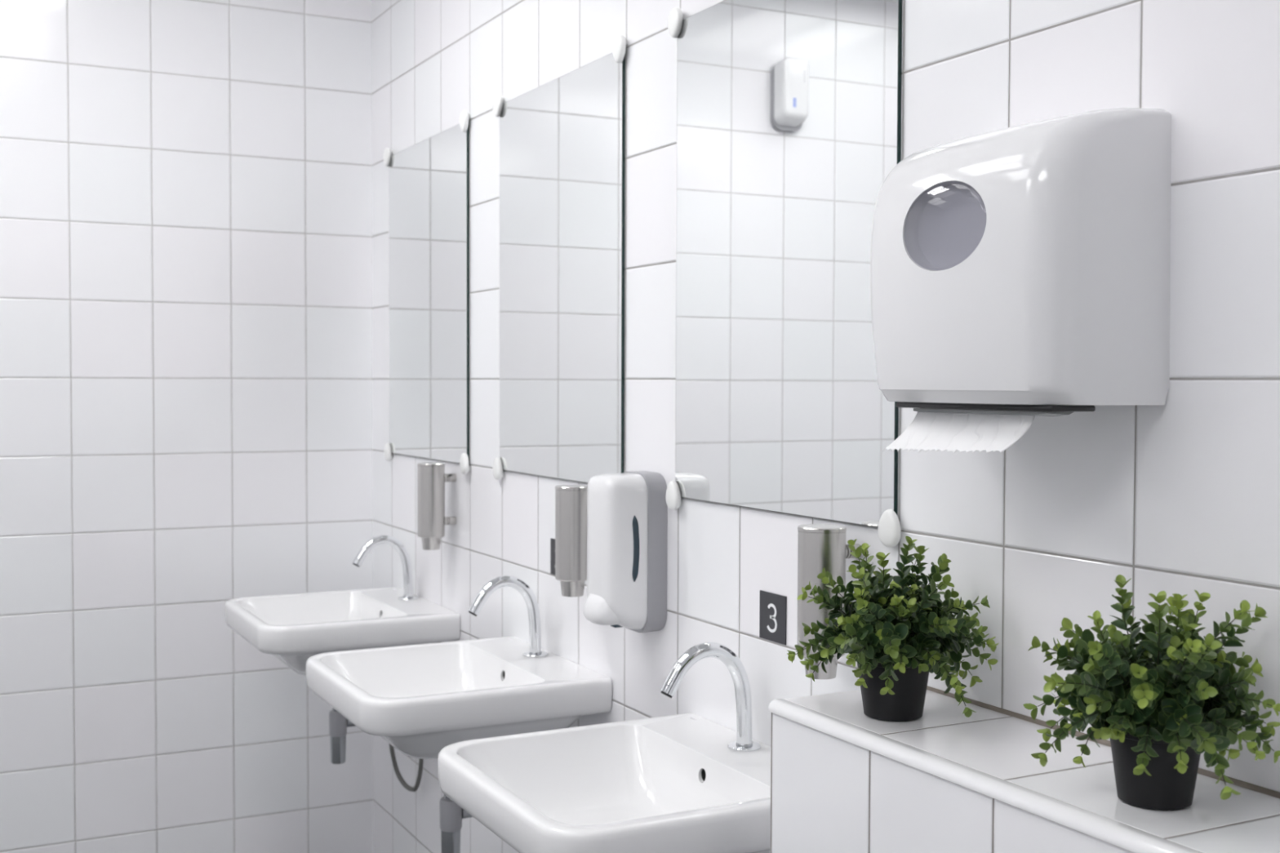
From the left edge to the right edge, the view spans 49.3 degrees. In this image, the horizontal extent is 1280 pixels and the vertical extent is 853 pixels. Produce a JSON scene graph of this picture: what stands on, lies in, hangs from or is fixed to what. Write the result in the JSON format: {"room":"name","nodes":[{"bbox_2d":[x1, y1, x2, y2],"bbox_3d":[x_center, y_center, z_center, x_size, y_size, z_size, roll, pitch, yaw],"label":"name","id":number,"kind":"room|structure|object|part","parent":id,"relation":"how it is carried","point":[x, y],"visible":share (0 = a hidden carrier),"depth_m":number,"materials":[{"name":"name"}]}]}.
{"room":"public restroom","nodes":[
{"label":"public restroom","id":0,"kind":"room"},
{"bbox_2d":[0,0,373,852],"bbox_3d":[-2.000,-0.059,3.360,2.750,2.700,0.100,-1,2,-28],"label":"wall","id":1,"kind":"structure","parent":0,"point":[186,273],"depth_m":3.71,"materials":[{"name":"tile"}]},
{"bbox_2d":[371,0,1279,852],"bbox_3d":[0.373,-0.004,1.892,0.100,2.700,4.900,-1,2,-28],"label":"wall","id":2,"kind":"structure","parent":0,"point":[1181,495],"depth_m":1.74,"materials":[{"name":"tile"}]},
{"bbox_2d":[224,586,460,675],"bbox_3d":[-0.750,0.521,3.446,0.465,0.158,0.500,-1,2,-28],"label":"washbasin","id":3,"kind":"object","parent":2,"relation":"attached to","point":[294,628],"visible":0.89,"depth_m":3.31,"materials":[{"name":"white ceramic"}]},
{"bbox_2d":[328,707,355,764],"bbox_3d":[-0.656,0.715,3.501,0.250,0.232,0.044,-1,2,-28],"label":"trap","id":4,"kind":"object","parent":3,"relation":"attached to","point":[338,723],"visible":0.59,"depth_m":3.44,"materials":[{"name":"grey plastic"}]},
{"bbox_2d":[352,535,417,600],"bbox_3d":[-0.643,0.357,3.525,0.169,0.166,0.050,-1,2,-28],"label":"faucet","id":5,"kind":"object","parent":3,"relation":"on","point":[375,541],"visible":1,"depth_m":3.53,"materials":[{"name":"silver metal"}]},
{"bbox_2d":[388,743,423,791],"bbox_3d":[-0.594,0.765,3.564,0.132,0.341,0.029,1,2,26],"label":"supply hose","id":6,"kind":"object","parent":2,"relation":"attached to","point":[399,777],"visible":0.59,"depth_m":3.58,"materials":[{"name":"grey"}]},
{"bbox_2d":[383,110,470,474],"bbox_3d":[-0.544,-0.320,3.513,0.019,0.845,0.631,-1,2,-28],"label":"mirror","id":7,"kind":"object","parent":2,"relation":"attached to","point":[428,180],"visible":1,"depth_m":3.47,"materials":[{"name":"silver metal"}]},
{"bbox_2d":[417,462,456,550],"bbox_3d":[-0.486,0.190,3.335,0.093,0.206,0.066,-1,2,-28],"label":"soap dispenser","id":8,"kind":"object","parent":2,"relation":"attached to","point":[432,477],"visible":1,"depth_m":3.30,"materials":[{"name":"silver metal"}]},
{"bbox_3d":[-0.498,0.091,3.325,0.066,0.008,0.066,-1,2,-28],"label":"lid","id":9,"kind":"part","parent":8,"relation":"part of","materials":[{"name":"silver metal"}]},
{"bbox_3d":[-0.458,0.226,3.351,0.029,0.020,0.020,-1,2,-28],"label":"wall post","id":10,"kind":"part","parent":8,"relation":"part of","materials":[{"name":"silver metal"}]},
{"bbox_3d":[-0.458,0.123,3.348,0.029,0.020,0.020,-1,2,-28],"label":"wall post","id":11,"kind":"part","parent":8,"relation":"part of","materials":[{"name":"silver metal"}]},
{"bbox_2d":[306,636,612,759],"bbox_3d":[-0.373,0.546,2.723,0.465,0.158,0.500,-1,2,-28],"label":"washbasin","id":12,"kind":"object","parent":2,"relation":"attached to","point":[422,700],"visible":0.97,"depth_m":2.60,"materials":[{"name":"white ceramic"}]},
{"bbox_2d":[439,794,472,852],"bbox_3d":[-0.279,0.739,2.779,0.250,0.232,0.044,-1,2,-28],"label":"trap","id":13,"kind":"object","parent":12,"relation":"attached to","point":[451,815],"visible":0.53,"depth_m":2.72,"materials":[{"name":"grey plastic"}]},
{"bbox_2d":[468,575,547,657],"bbox_3d":[-0.265,0.382,2.800,0.169,0.166,0.050,-1,2,-28],"label":"faucet","id":14,"kind":"object","parent":12,"relation":"on","point":[535,628],"visible":1,"depth_m":2.81,"materials":[{"name":"silver metal"}]},
{"bbox_2d":[550,537,555,575],"bbox_3d":[-0.166,0.266,2.821,0.003,0.073,0.072,-1,2,-28],"label":"number plate","id":15,"kind":"object","parent":2,"relation":"attached to","point":[552,540],"visible":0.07,"depth_m":2.84,"materials":[{"name":"grey"}]},
{"bbox_2d":[492,34,626,482],"bbox_3d":[-0.174,-0.296,2.804,0.019,0.845,0.631,-1,2,-28],"label":"mirror","id":16,"kind":"object","parent":2,"relation":"attached to","point":[562,140],"visible":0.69,"depth_m":2.76,"materials":[{"name":"silver metal"}]},
{"bbox_2d":[555,484,587,596],"bbox_3d":[-0.114,0.214,2.623,0.093,0.206,0.066,-1,2,-28],"label":"soap dispenser","id":17,"kind":"object","parent":2,"relation":"attached to","point":[571,500],"visible":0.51,"depth_m":2.59,"materials":[{"name":"silver metal"}]},
{"bbox_3d":[-0.126,0.115,2.613,0.066,0.008,0.066,-1,2,-28],"label":"lid","id":18,"kind":"part","parent":17,"relation":"part of","materials":[{"name":"silver metal"}]},
{"bbox_2d":[437,712,770,852],"bbox_3d":[-0.008,0.569,2.024,0.465,0.158,0.500,-1,2,-28],"label":"washbasin","id":19,"kind":"object","parent":2,"relation":"attached to","point":[672,784],"visible":0.88,"depth_m":2.11,"materials":[{"name":"white ceramic"}]},
{"bbox_2d":[660,642,760,751],"bbox_3d":[0.106,0.406,2.091,0.169,0.166,0.050,-1,2,-28],"label":"faucet","id":20,"kind":"object","parent":19,"relation":"on","point":[744,743],"visible":1,"depth_m":2.10,"materials":[{"name":"silver metal"}]},
{"bbox_2d":[583,471,667,632],"bbox_3d":[-0.034,0.220,2.437,0.122,0.279,0.117,-1,2,-28],"label":"soap dispenser","id":21,"kind":"object","parent":2,"relation":"attached to","point":[627,512],"visible":0.99,"depth_m":2.39,"materials":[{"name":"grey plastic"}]},
{"bbox_3d":[-0.049,0.311,2.432,0.087,0.064,0.095,-1,2,-28],"label":"lever","id":22,"kind":"part","parent":21,"relation":"part of","materials":[{"name":"white plastic"}]},
{"bbox_3d":[0.004,0.219,2.456,0.038,0.279,0.117,-1,2,-28],"label":"plate","id":23,"kind":"part","parent":21,"relation":"part of","materials":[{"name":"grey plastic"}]},
{"bbox_2d":[759,590,786,644],"bbox_3d":[0.201,0.290,2.118,0.003,0.073,0.072,-1,2,-28],"label":"number plate","id":24,"kind":"object","parent":2,"relation":"attached to","point":[773,606],"visible":1,"depth_m":2.12,"materials":[{"name":"grey plastic"}]},
{"bbox_2d":[665,0,902,546],"bbox_3d":[0.196,-0.272,2.095,0.019,0.845,0.631,-1,2,-28],"label":"mirror","id":25,"kind":"object","parent":2,"relation":"attached to","point":[788,112],"visible":1,"depth_m":2.07,"materials":[{"name":"silver metal"}]},
{"bbox_2d":[796,524,862,679],"bbox_3d":[0.259,0.238,1.908,0.093,0.206,0.066,-1,2,-28],"label":"soap dispenser","id":26,"kind":"object","parent":2,"relation":"attached to","point":[820,546],"visible":0.6,"depth_m":1.88,"materials":[{"name":"silver metal"}]},
{"bbox_3d":[0.247,0.139,1.898,0.066,0.008,0.066,-1,2,-28],"label":"lid","id":27,"kind":"part","parent":26,"relation":"part of","materials":[{"name":"silver metal"}]},
{"bbox_3d":[0.288,0.172,1.920,0.029,0.020,0.020,-1,2,-28],"label":"wall post","id":28,"kind":"part","parent":26,"relation":"part of","materials":[{"name":"silver metal"}]},
{"bbox_2d":[870,107,1171,417],"bbox_3d":[0.394,-0.174,1.530,0.194,0.322,0.309,-1,2,-28],"label":"paper towel dispenser","id":29,"kind":"object","parent":2,"relation":"attached to","point":[1024,269],"visible":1,"depth_m":1.42,"materials":[{"name":"white plastic"}]},
{"bbox_2d":[882,411,1035,453],"bbox_3d":[0.342,0.007,1.517,0.051,0.049,0.195,-1,2,-28],"label":"paper towel","id":30,"kind":"object","parent":29,"relation":"hanging from","point":[950,432],"visible":0.88,"depth_m":1.51,"materials":[{"name":"white paper"}]},
{"bbox_2d":[769,689,1279,852],"bbox_3d":[0.787,0.878,0.781,0.214,1.010,2.294,-1,2,-28],"label":"wall ledge","id":31,"kind":"object","parent":2,"relation":"attached to","point":[829,793],"visible":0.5,"depth_m":1.50,"materials":[{"name":"tile"}]},
{"bbox_2d":[787,536,998,721],"bbox_3d":[0.307,0.235,1.652,0.241,0.216,0.244,2,2,38],"label":"potted plant","id":32,"kind":"object","parent":31,"relation":"on","point":[896,635],"visible":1,"depth_m":1.62,"materials":[{"name":"green plant"}]},
{"bbox_3d":[0.300,0.300,1.655,0.096,0.086,0.096,-1,2,-28],"label":"pot","id":33,"kind":"part","parent":32,"relation":"part of","materials":[{"name":"black plastic"}]},
{"bbox_2d":[768,698,1200,852],"bbox_3d":[0.698,0.381,0.720,0.020,0.015,2.297,-1,2,-28],"label":"trim","id":34,"kind":"structure","parent":31,"relation":"attached to","point":[1129,838],"depth_m":1.38,"materials":[{"name":"white"}]},
{"bbox_2d":[1022,574,1279,810],"bbox_3d":[0.484,0.247,1.325,0.243,0.215,0.233,1,2,30],"label":"potted plant","id":35,"kind":"object","parent":31,"relation":"on","point":[1162,703],"visible":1,"depth_m":1.28,"materials":[{"name":"green plant"}]},
{"bbox_3d":[0.487,0.311,1.319,0.093,0.086,0.093,-1,2,-28],"label":"pot","id":36,"kind":"part","parent":35,"relation":"part of","materials":[{"name":"black plastic"}]},
{"bbox_2d":[926,685,1279,799],"bbox_3d":[0.883,0.370,0.809,0.006,0.005,2.245,-1,2,-28],"label":"trim","id":37,"kind":"structure","parent":2,"relation":"attached to","point":[1263,790],"depth_m":1.56,"materials":[{"name":"grey plastic"}]}
]}

